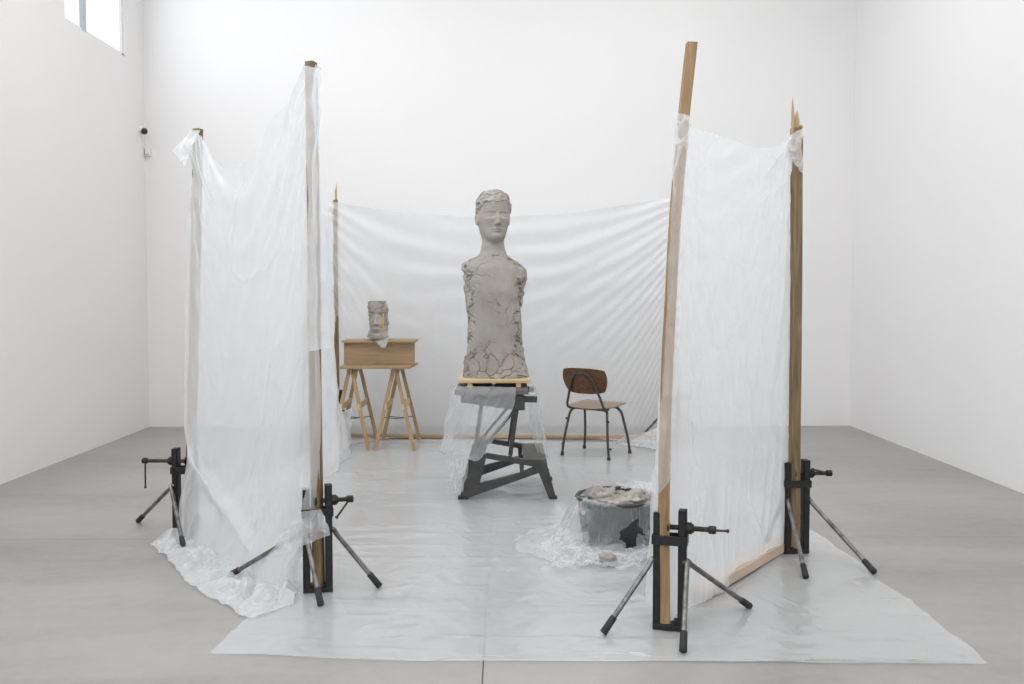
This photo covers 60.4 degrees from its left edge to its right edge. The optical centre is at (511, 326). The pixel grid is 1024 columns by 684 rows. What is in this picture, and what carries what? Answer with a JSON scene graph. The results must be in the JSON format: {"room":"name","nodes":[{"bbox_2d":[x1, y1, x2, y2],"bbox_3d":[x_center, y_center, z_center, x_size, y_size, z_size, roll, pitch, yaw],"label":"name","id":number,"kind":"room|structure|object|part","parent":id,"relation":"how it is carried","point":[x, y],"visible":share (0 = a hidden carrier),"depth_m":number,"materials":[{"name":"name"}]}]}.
{"room":"art studio","nodes":[
{"label":"art studio","id":0,"kind":"room"},
{"bbox_2d":[0,0,149,484],"bbox_3d":[-3.973,-1.420,2.127,0.300,5.600,15.050,0,2,-1],"label":"wall","id":1,"kind":"structure","parent":0,"point":[74,360],"depth_m":7.65,"materials":[{"name":"white paint"}]},
{"bbox_2d":[65,0,122,54],"bbox_3d":[-3.916,-3.317,8.222,0.040,1.250,1.226,0,2,-1],"label":"window","id":2,"kind":"structure","parent":1,"relation":"in","point":[102,20],"depth_m":8.41,"materials":[{"name":"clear glass"}]},
{"bbox_2d":[139,126,147,134],"bbox_3d":[-3.856,-2.059,9.213,0.079,0.088,0.068,0,2,-1],"label":"security camera","id":3,"kind":"object","parent":1,"relation":"attached to","point":[142,130],"visible":1,"depth_m":9.19,"materials":[{"name":"black plastic"}]},
{"bbox_2d":[142,0,856,426],"bbox_3d":[-0.118,-1.731,9.535,7.560,5.600,0.300,0,2,-1],"label":"wall","id":4,"kind":"structure","parent":0,"point":[428,107],"depth_m":9.36,"materials":[{"name":"white paint"}]},
{"bbox_2d":[145,147,150,155],"bbox_3d":[-3.854,-1.854,9.320,0.056,0.090,0.043,0,2,-1],"label":"wall sensor","id":5,"kind":"object","parent":4,"relation":"attached to","point":[147,149],"visible":1,"depth_m":9.30,"materials":[{"name":"white plastic"}]},
{"bbox_2d":[0,426,1023,683],"bbox_3d":[-0.043,1.476,2.288,8.160,0.200,15.050,0,2,-1],"label":"floor","id":6,"kind":"structure","parent":0,"point":[86,595],"depth_m":4.35,"materials":[{"name":"concrete"}]},
{"bbox_2d":[333,183,338,399],"bbox_3d":[-1.713,-0.160,8.577,0.053,2.482,0.038,0,3,-12],"label":"timber post","id":7,"kind":"object","parent":6,"relation":"on","point":[336,334],"visible":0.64,"depth_m":8.57,"materials":[{"name":"brown wood"}]},
{"bbox_2d":[351,434,535,437],"bbox_3d":[-0.710,1.079,8.716,1.895,0.030,0.061,0,2,1],"label":"batten","id":8,"kind":"object","parent":6,"relation":"on","point":[352,435],"visible":0.56,"depth_m":8.69,"materials":[{"name":"brown wood"}]},
{"bbox_2d":[540,434,625,438],"bbox_3d":[0.904,1.081,8.666,1.255,0.030,0.060,0,2,3],"label":"batten","id":9,"kind":"object","parent":6,"relation":"on","point":[541,435],"visible":0.56,"depth_m":8.65,"materials":[{"name":"brown wood"}]},
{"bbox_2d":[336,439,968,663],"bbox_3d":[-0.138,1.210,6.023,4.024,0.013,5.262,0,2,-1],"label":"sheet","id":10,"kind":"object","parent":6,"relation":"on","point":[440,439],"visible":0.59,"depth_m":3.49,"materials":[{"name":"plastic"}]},
{"bbox_2d":[136,447,185,547],"bbox_3d":[-2.105,0.984,5.356,0.530,0.525,0.837,0,2,-1],"label":"stand","id":11,"kind":"object","parent":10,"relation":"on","point":[175,460],"visible":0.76,"depth_m":5.25,"materials":[{"name":"black paint"}]},
{"bbox_3d":[-2.173,1.068,5.395,0.402,0.282,0.029,2,3,38],"label":"leg","id":12,"kind":"part","parent":11,"relation":"part of","materials":[{"name":"metal"}]},
{"bbox_3d":[-1.956,1.076,5.124,0.034,0.277,0.325,-1,3,-30],"label":"leg","id":13,"kind":"part","parent":11,"relation":"part of","materials":[{"name":"metal"}]},
{"bbox_2d":[185,128,202,466],"bbox_3d":[-1.897,0.025,5.243,0.142,2.394,0.063,-1,2,-14],"label":"timber post","id":14,"kind":"object","parent":11,"relation":"on","point":[201,130],"visible":0.1,"depth_m":5.20,"materials":[{"name":"brown wood"}]},
{"bbox_2d":[151,64,338,617],"bbox_3d":[-1.500,-0.004,4.576,1.464,2.544,0.662,2,3,41],"label":"plastic sheet","id":15,"kind":"object","parent":14,"relation":"attached to","point":[259,311],"visible":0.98,"depth_m":4.58,"materials":[{"name":"plastic"}]},
{"bbox_2d":[230,483,381,605],"bbox_3d":[-1.076,1.030,4.255,0.832,0.525,0.329,0,2,12],"label":"stand","id":16,"kind":"object","parent":10,"relation":"on","point":[329,500],"visible":0.93,"depth_m":4.26,"materials":[{"name":"black paint"}]},
{"bbox_3d":[-1.202,1.113,4.354,0.464,0.286,0.031,1,3,28],"label":"leg","id":17,"kind":"part","parent":16,"relation":"part of","materials":[{"name":"metal"}]},
{"bbox_3d":[-0.949,1.110,4.169,0.032,0.264,0.197,-1,3,-29],"label":"leg","id":18,"kind":"part","parent":16,"relation":"part of","materials":[{"name":"metal"}]},
{"bbox_2d":[305,60,324,586],"bbox_3d":[-0.955,-0.006,4.259,0.050,2.536,0.048,0,1,20],"label":"timber post","id":19,"kind":"object","parent":16,"relation":"on","point":[318,547],"visible":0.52,"depth_m":4.26,"materials":[{"name":"brown wood"}]},
{"bbox_3d":[-0.945,1.269,4.287,0.140,0.045,0.064,-1,2,-15],"label":"plate","id":20,"kind":"part","parent":16,"relation":"part of","materials":[{"name":"black paint"}]},
{"bbox_3d":[-0.784,1.105,4.308,0.215,0.266,0.025,0,2,-7],"label":"leg","id":21,"kind":"part","parent":16,"relation":"part of","materials":[{"name":"metal"}]},
{"bbox_2d":[339,390,344,411],"bbox_3d":[-1.710,0.851,8.530,0.247,0.525,0.577,1,3,18],"label":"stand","id":22,"kind":"object","parent":10,"relation":"on","point":[340,391],"visible":0.09,"depth_m":8.42,"materials":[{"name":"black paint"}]},
{"bbox_2d":[340,369,376,450],"bbox_3d":[-1.490,0.748,8.325,0.376,0.751,0.576,0,2,-1],"label":"trestle","id":23,"kind":"object","parent":10,"relation":"on","point":[353,372],"visible":0.65,"depth_m":8.09,"materials":[{"name":"brown wood"}]},
{"bbox_3d":[-1.578,0.763,8.082,0.213,0.740,0.030,-1,3,-24],"label":"leg","id":24,"kind":"part","parent":23,"relation":"part of","materials":[{"name":"brown wood"}]},
{"bbox_3d":[-1.583,0.743,8.577,0.206,0.740,0.028,1,3,16],"label":"leg","id":25,"kind":"part","parent":23,"relation":"part of","materials":[{"name":"brown wood"}]},
{"bbox_3d":[-1.394,0.763,8.084,0.208,0.740,0.031,1,3,23],"label":"leg","id":26,"kind":"part","parent":23,"relation":"part of","materials":[{"name":"brown wood"}]},
{"bbox_3d":[-1.399,0.742,8.579,0.200,0.739,0.028,-1,3,-18],"label":"leg","id":27,"kind":"part","parent":23,"relation":"part of","materials":[{"name":"brown wood"}]},
{"bbox_2d":[373,369,420,450],"bbox_3d":[-1.080,0.747,8.329,0.390,0.751,0.576,0,2,-1],"label":"trestle","id":28,"kind":"object","parent":10,"relation":"on","point":[388,403],"visible":0.84,"depth_m":8.09,"materials":[{"name":"brown wood"}]},
{"bbox_2d":[338,339,417,368],"bbox_3d":[-1.239,0.248,8.224,0.683,0.252,0.450,0,2,-1],"label":"wooden box","id":29,"kind":"object","parent":28,"relation":"on","point":[358,353],"visible":0.94,"depth_m":8.19,"materials":[{"name":"brown wood"}]},
{"bbox_2d":[366,337,392,347],"bbox_3d":[-1.238,0.141,8.236,0.251,0.104,0.309,0,2,-1],"label":"scrap","id":30,"kind":"object","parent":29,"relation":"on","point":[382,343],"visible":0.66,"depth_m":8.11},
{"bbox_2d":[367,301,388,339],"bbox_3d":[-1.253,-0.060,8.148,0.206,0.366,0.269,0,2,-1],"label":"fragment","id":31,"kind":"object","parent":30,"relation":"on","point":[378,311],"visible":0.99,"depth_m":8.08,"materials":[{"name":"grey stone"}]},
{"bbox_3d":[-1.235,0.248,8.200,0.658,0.210,0.022,0,2,-1],"label":"panel","id":32,"kind":"part","parent":29,"relation":"part of","materials":[{"name":"brown wood"}]},
{"bbox_3d":[-1.175,0.763,8.086,0.213,0.740,0.030,-1,3,-24],"label":"leg","id":33,"kind":"part","parent":28,"relation":"part of","materials":[{"name":"brown wood"}]},
{"bbox_3d":[-1.180,0.742,8.581,0.206,0.740,0.028,1,3,16],"label":"leg","id":34,"kind":"part","parent":28,"relation":"part of","materials":[{"name":"brown wood"}]},
{"bbox_3d":[-0.984,0.763,8.088,0.219,0.740,0.030,1,3,22],"label":"leg","id":35,"kind":"part","parent":28,"relation":"part of","materials":[{"name":"brown wood"}]},
{"bbox_3d":[-0.989,0.742,8.583,0.212,0.740,0.028,-1,3,-17],"label":"leg","id":36,"kind":"part","parent":28,"relation":"part of","materials":[{"name":"brown wood"}]},
{"bbox_2d":[329,198,670,461],"bbox_3d":[-0.125,-0.047,7.850,3.608,2.357,1.958,0,2,-1],"label":"plastic sheet","id":37,"kind":"object","parent":10,"relation":"on","point":[594,296],"visible":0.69,"depth_m":8.63,"materials":[{"name":"plastic"}]},
{"bbox_2d":[455,383,556,500],"bbox_3d":[-0.043,0.814,6.469,0.712,0.784,0.760,0,2,-1],"label":"stand","id":38,"kind":"object","parent":10,"relation":"on","point":[506,396],"visible":0.97,"depth_m":6.15,"materials":[{"name":"grey metal"}]},
{"bbox_2d":[458,373,530,386],"bbox_3d":[-0.127,0.393,6.491,0.513,0.055,0.480,0,2,-1],"label":"wooden pallet","id":39,"kind":"object","parent":38,"relation":"on","point":[462,379],"visible":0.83,"depth_m":6.25,"materials":[{"name":"brown wood"}]},
{"bbox_2d":[461,189,528,378],"bbox_3d":[-0.123,-0.304,6.455,0.496,1.400,0.381,0,2,-1],"label":"clay piece","id":40,"kind":"object","parent":39,"relation":"on","point":[494,285],"visible":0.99,"depth_m":6.33,"materials":[{"name":"grey ceramic"}]},
{"bbox_2d":[441,383,550,492],"bbox_3d":[-0.098,0.758,6.388,0.801,0.763,0.810,0,2,-1],"label":"plastic cover","id":41,"kind":"object","parent":38,"relation":"on","point":[447,442],"visible":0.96,"depth_m":6.51,"materials":[{"name":"clear plastic"}]},
{"bbox_3d":[-0.036,1.025,6.789,0.682,0.335,0.049,0,2,-1],"label":"frame","id":42,"kind":"part","parent":38,"relation":"part of","materials":[{"name":"grey metal"}]},
{"bbox_3d":[-0.030,1.051,6.169,0.682,0.335,0.051,0,2,-1],"label":"frame","id":43,"kind":"part","parent":38,"relation":"part of","materials":[{"name":"grey metal"}]},
{"bbox_2d":[517,481,648,568],"bbox_3d":[0.521,1.086,5.039,1.016,0.335,1.043,0,2,-1],"label":"plastic wrap","id":44,"kind":"object","parent":10,"relation":"on","point":[565,525],"visible":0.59,"depth_m":5.03,"materials":[{"name":"clear plastic"}]},
{"bbox_2d":[599,553,616,564],"bbox_3d":[0.508,1.231,4.672,0.090,0.062,0.071,1,3,30],"label":"clay lump","id":45,"kind":"object","parent":44,"relation":"on","point":[604,558],"visible":0.98,"depth_m":4.65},
{"bbox_2d":[560,368,631,460],"bbox_3d":[0.731,0.746,7.817,0.502,0.798,0.514,2,3,34],"label":"chair","id":46,"kind":"object","parent":10,"relation":"on","point":[576,380],"visible":1,"depth_m":7.66,"materials":[{"name":"brown wood"}]},
{"bbox_3d":[0.622,0.467,7.646,0.443,0.226,0.111,2,3,34],"label":"backrest","id":47,"kind":"part","parent":46,"relation":"part of","materials":[{"name":"brown wood"}]},
{"bbox_3d":[0.659,0.923,7.719,0.492,0.427,0.094,2,3,34],"label":"leg frame","id":48,"kind":"part","parent":46,"relation":"part of","materials":[{"name":"black metal"}]},
{"bbox_3d":[0.641,0.559,7.677,0.384,0.346,0.195,2,3,34],"label":"frame","id":49,"kind":"part","parent":46,"relation":"part of","materials":[{"name":"black metal"}]},
{"bbox_3d":[0.754,0.693,7.849,0.431,0.032,0.430,2,3,34],"label":"seat","id":50,"kind":"part","parent":46,"relation":"part of","materials":[{"name":"brown wood"}]},
{"bbox_3d":[0.836,0.913,7.978,0.493,0.427,0.125,2,3,34],"label":"leg frame","id":51,"kind":"part","parent":46,"relation":"part of","materials":[{"name":"black metal"}]},
{"bbox_2d":[575,486,650,548],"bbox_3d":[0.616,1.113,5.132,0.496,0.266,0.496,0,2,-1],"label":"basin","id":52,"kind":"object","parent":10,"relation":"on","point":[606,525],"visible":0.72,"depth_m":4.94,"materials":[{"name":"grey plastic"}]},
{"bbox_2d":[584,485,616,500],"bbox_3d":[0.512,1.000,5.115,0.181,0.164,0.164,2,3,34],"label":"clay lump","id":53,"kind":"object","parent":52,"relation":"in","point":[596,491],"visible":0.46,"depth_m":5.08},
{"bbox_2d":[588,496,626,504],"bbox_3d":[0.578,1.034,5.062,0.303,0.127,0.208,0,2,-1],"label":"clay lump","id":54,"kind":"object","parent":52,"relation":"in","point":[610,500],"visible":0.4,"depth_m":5.01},
{"bbox_2d":[609,488,646,504],"bbox_3d":[0.665,0.998,5.107,0.240,0.128,0.257,0,2,-1],"label":"clay lump","id":55,"kind":"object","parent":52,"relation":"in","point":[637,496],"visible":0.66,"depth_m":5.03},
{"bbox_2d":[644,417,657,431],"bbox_3d":[1.580,0.855,8.435,0.651,0.525,0.519,0,2,-1],"label":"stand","id":56,"kind":"object","parent":10,"relation":"on","point":[656,419],"visible":0.02,"depth_m":8.57,"materials":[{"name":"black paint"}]},
{"bbox_2d":[600,508,752,652],"bbox_3d":[0.802,1.051,3.765,0.796,0.525,0.337,-1,3,-26],"label":"stand","id":57,"kind":"object","parent":10,"relation":"on","point":[680,539],"visible":0.99,"depth_m":3.77,"materials":[{"name":"black paint"}]},
{"bbox_3d":[0.520,1.128,3.783,0.224,0.267,0.025,-1,3,-19],"label":"leg","id":58,"kind":"part","parent":57,"relation":"part of","materials":[{"name":"metal"}]},
{"bbox_3d":[0.684,1.289,3.818,0.140,0.045,0.064,1,3,17],"label":"plate","id":59,"kind":"part","parent":57,"relation":"part of","materials":[{"name":"black paint"}]},
{"bbox_2d":[658,41,697,623],"bbox_3d":[0.710,0.036,3.785,0.164,2.492,0.066,-1,2,-15],"label":"timber post","id":60,"kind":"object","parent":57,"relation":"on","point":[668,338],"visible":0.96,"depth_m":3.76,"materials":[{"name":"brown wood"}]},
{"bbox_3d":[0.725,1.132,3.675,0.034,0.267,0.223,0,2,12],"label":"leg","id":61,"kind":"part","parent":57,"relation":"part of","materials":[{"name":"metal"}]},
{"bbox_3d":[0.902,1.130,3.902,0.406,0.282,0.031,-2,3,-36],"label":"leg","id":62,"kind":"part","parent":57,"relation":"part of","materials":[{"name":"metal"}]},
{"bbox_2d":[729,543,783,584],"bbox_3d":[1.173,1.244,4.535,0.085,0.050,0.991,2,3,39],"label":"batten","id":63,"kind":"object","parent":10,"relation":"on","point":[748,567],"visible":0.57,"depth_m":4.58,"materials":[{"name":"brown wood"}]},
{"bbox_2d":[783,459,876,578],"bbox_3d":[1.661,1.010,4.746,0.449,0.525,0.595,0,2,-1],"label":"stand","id":64,"kind":"object","parent":10,"relation":"on","point":[802,545],"visible":0.92,"depth_m":4.88,"materials":[{"name":"black paint"}]},
{"bbox_2d":[788,97,802,548],"bbox_3d":[1.567,-0.013,4.869,0.063,2.498,0.046,-1,2,-6],"label":"timber post","id":65,"kind":"object","parent":64,"relation":"on","point":[796,177],"visible":0.87,"depth_m":4.85,"materials":[{"name":"brown wood"}]},
{"bbox_2d":[646,114,804,616],"bbox_3d":[1.034,0.101,4.341,0.307,2.334,1.506,2,3,37],"label":"plastic sheet","id":66,"kind":"object","parent":65,"relation":"attached to","point":[730,409],"visible":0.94,"depth_m":4.36,"materials":[{"name":"white plastic"}]},
{"bbox_3d":[1.514,1.097,4.702,0.030,0.282,0.405,0,2,6],"label":"leg","id":67,"kind":"part","parent":64,"relation":"part of","materials":[{"name":"metal"}]},
{"bbox_3d":[1.583,1.242,4.922,0.140,0.045,0.064,0,2,-3],"label":"plate","id":68,"kind":"part","parent":64,"relation":"part of","materials":[{"name":"black paint"}]},
{"bbox_3d":[1.751,1.095,4.755,0.030,0.283,0.415,-1,3,-30],"label":"leg","id":69,"kind":"part","parent":64,"relation":"part of","materials":[{"name":"metal"}]},
{"bbox_2d":[850,0,1023,493],"bbox_3d":[3.887,-1.424,2.207,0.300,5.600,15.050,0,2,-1],"label":"wall","id":70,"kind":"structure","parent":0,"point":[937,326],"depth_m":7.56,"materials":[{"name":"white paint"}]}
]}

